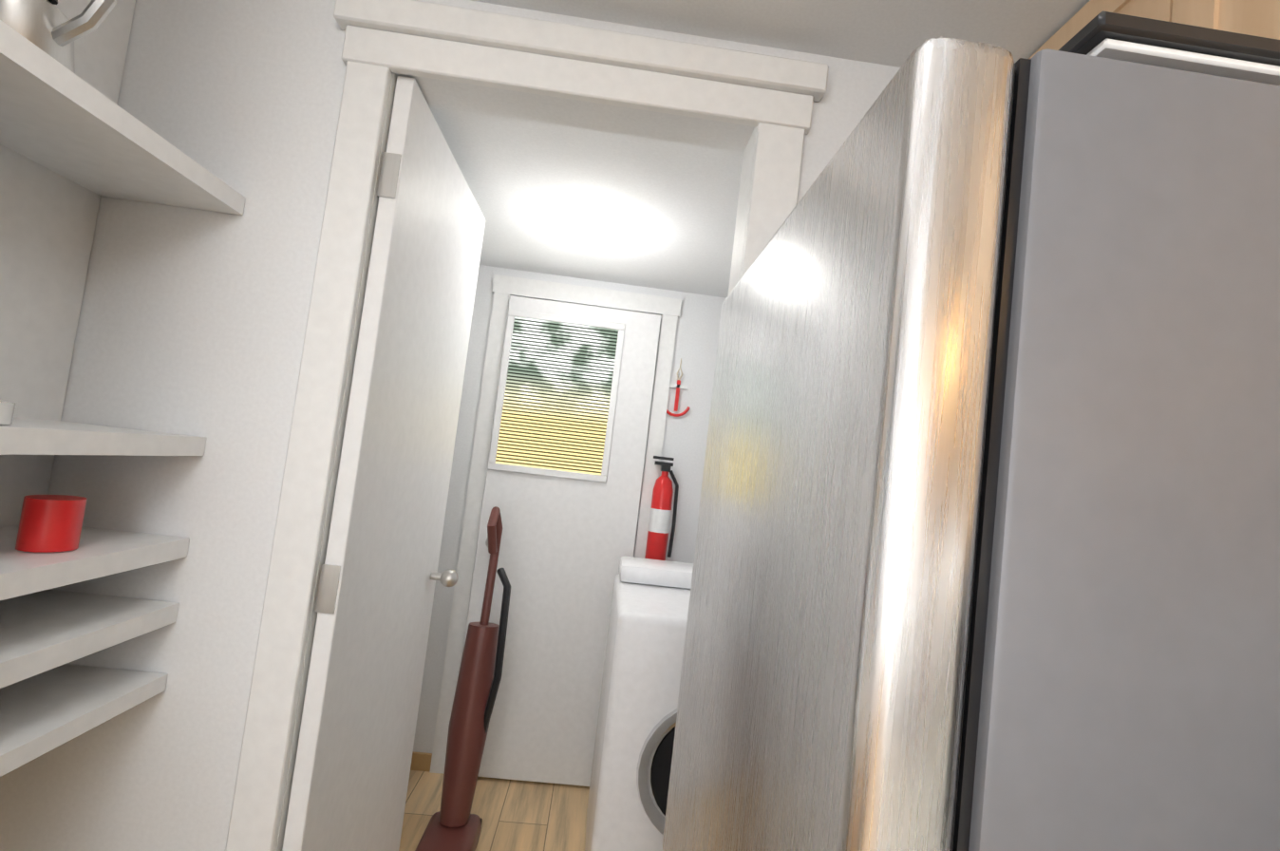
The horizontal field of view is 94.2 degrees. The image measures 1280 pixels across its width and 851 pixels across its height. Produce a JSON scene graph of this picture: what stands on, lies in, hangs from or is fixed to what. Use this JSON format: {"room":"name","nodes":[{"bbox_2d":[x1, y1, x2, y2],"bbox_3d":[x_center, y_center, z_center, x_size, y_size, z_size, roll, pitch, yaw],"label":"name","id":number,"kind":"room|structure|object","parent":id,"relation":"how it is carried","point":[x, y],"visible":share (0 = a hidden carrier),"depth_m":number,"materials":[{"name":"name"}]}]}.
{"room":"kitchen","nodes":[
{"label":"kitchen","id":0,"kind":"room"},
{"bbox_2d":[0,0,900,850],"bbox_3d":[-0.103,0.144,1.227,2.325,2.660,0.120,7,-4,-3],"label":"wall","id":1,"kind":"structure","parent":0,"point":[192,323],"depth_m":1.14,"materials":[{"name":"paint"}]},
{"bbox_2d":[0,0,244,776],"bbox_3d":[-0.957,0.135,0.832,0.289,2.169,0.561,7,-4,-3],"label":"shelf unit","id":2,"kind":"object","parent":1,"relation":"attached to","point":[77,141],"visible":1,"depth_m":0.98,"materials":[{"name":"paint"}]},
{"bbox_2d":[282,75,485,850],"bbox_3d":[-0.579,0.367,1.496,0.121,2.117,0.722,7,-4,-3],"label":"laundry door","id":3,"kind":"structure","parent":1,"relation":"in","point":[380,575],"depth_m":1.34,"materials":[{"name":"paint"}]},
{"bbox_2d":[225,0,828,850],"bbox_3d":[-0.299,0.323,1.185,1.105,2.255,0.160,7,-4,-3],"label":"door frame","id":4,"kind":"structure","parent":1,"relation":"attached to","point":[766,97],"depth_m":1.16,"materials":[{"name":"paint"}]},
{"bbox_2d":[398,770,589,850],"bbox_3d":[-1.264,1.263,-0.621,5.000,0.060,6.600,7,-4,-3],"label":"floor","id":5,"kind":"structure","parent":0,"point":[516,815],"depth_m":2.31,"materials":[{"name":"brown wood"}]},
{"bbox_2d":[414,506,511,850],"bbox_3d":[-0.583,0.884,2.063,0.189,1.186,0.366,7,-4,-3],"label":"vacuum","id":6,"kind":"object","parent":5,"relation":"on","point":[454,824],"visible":1,"depth_m":2.10,"materials":[{"name":"plastic"}]},
{"bbox_2d":[584,556,693,850],"bbox_3d":[0.183,1.054,2.074,0.640,1.030,0.663,7,-4,-3],"label":"washer","id":7,"kind":"object","parent":5,"relation":"on","point":[632,756],"visible":0.4,"depth_m":1.76,"materials":[{"name":"white metal"}]},
{"bbox_2d":[662,36,1279,850],"bbox_3d":[0.549,0.651,0.756,0.951,1.748,0.740,7,-4,-3],"label":"fridge","id":8,"kind":"object","parent":5,"relation":"on","point":[988,545],"visible":1,"depth_m":0.41,"materials":[{"name":"silver metal"}]},
{"bbox_2d":[1058,10,1279,85],"bbox_3d":[0.650,-0.232,0.758,0.680,0.022,0.627,7,-4,-3],"label":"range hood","id":9,"kind":"object","parent":8,"relation":"on","point":[1169,45],"visible":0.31,"depth_m":0.44,"materials":[{"name":"metal"}]},
{"bbox_2d":[413,264,726,752],"bbox_3d":[-0.219,0.355,2.703,2.200,2.400,0.100,7,-4,-3],"label":"wall","id":10,"kind":"structure","parent":0,"point":[695,351],"depth_m":2.68,"materials":[{"name":"paint"}]},
{"bbox_2d":[410,751,432,771],"bbox_3d":[-0.361,1.505,2.572,1.620,0.070,0.013,7,-4,-3],"label":"baseboard","id":11,"kind":"structure","parent":10,"relation":"attached to","point":[421,761],"depth_m":2.54,"materials":[{"name":"brown wood"}]},
{"bbox_2d":[429,274,681,773],"bbox_3d":[-0.358,0.450,2.628,0.850,2.170,0.021,7,-4,-3],"label":"door frame","id":12,"kind":"structure","parent":10,"relation":"attached to","point":[505,288],"depth_m":2.65,"materials":[{"name":"paint"}]},
{"bbox_2d":[461,295,661,786],"bbox_3d":[-0.360,0.486,2.580,0.680,2.068,0.111,7,-4,-3],"label":"exterior door","id":13,"kind":"structure","parent":10,"relation":"in","point":[565,465],"depth_m":2.60,"materials":[{"name":"paint"}]},
{"bbox_2d":[644,455,678,560],"bbox_3d":[0.095,0.370,2.617,0.128,0.462,0.104,7,-4,-3],"label":"fire extinguisher","id":14,"kind":"object","parent":10,"relation":"attached to","point":[659,521],"visible":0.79,"depth_m":2.57,"materials":[{"name":"red metal"}]},
{"bbox_2d":[666,358,690,416],"bbox_3d":[0.173,-0.172,2.693,0.127,0.266,0.014,7,-4,-3],"label":"anchor","id":15,"kind":"object","parent":10,"relation":"hanging from","point":[678,385],"visible":1,"depth_m":2.69,"materials":[{"name":"red plastic"}]},
{"bbox_2d":[429,106,743,297],"bbox_3d":[-0.075,-0.732,2.081,1.840,0.090,1.479,7,-4,-3],"label":"ceiling","id":16,"kind":"structure","parent":0,"point":[676,203],"depth_m":1.83,"materials":[{"name":"paint"}]},
{"bbox_2d":[470,0,863,56],"bbox_3d":[-0.137,-1.046,0.906,1.170,0.370,0.650,7,-4,-3],"label":"ceiling soffit","id":17,"kind":"structure","parent":0,"point":[817,27],"depth_m":1.19,"materials":[{"name":"paint"}]},
{"bbox_2d":[831,0,1090,67],"bbox_3d":[0.952,-1.050,-1.187,0.770,0.370,4.950,7,-4,-3],"label":"ceiling soffit","id":18,"kind":"structure","parent":0,"point":[896,33],"depth_m":1.13,"materials":[{"name":"paint"}]},
{"bbox_3d":[1.245,0.150,-1.176,0.100,2.660,5.070,7,-4,-3],"label":"wall","id":19,"kind":"structure","parent":0,"visible":0},
{"bbox_2d":[1028,0,1279,58],"bbox_3d":[0.940,-0.480,0.866,0.440,0.495,0.786,7,-4,-3],"label":"upper cabinet","id":20,"kind":"object","parent":19,"relation":"attached to","point":[1260,18],"depth_m":0.82,"materials":[{"name":"brown wood"}]}
]}

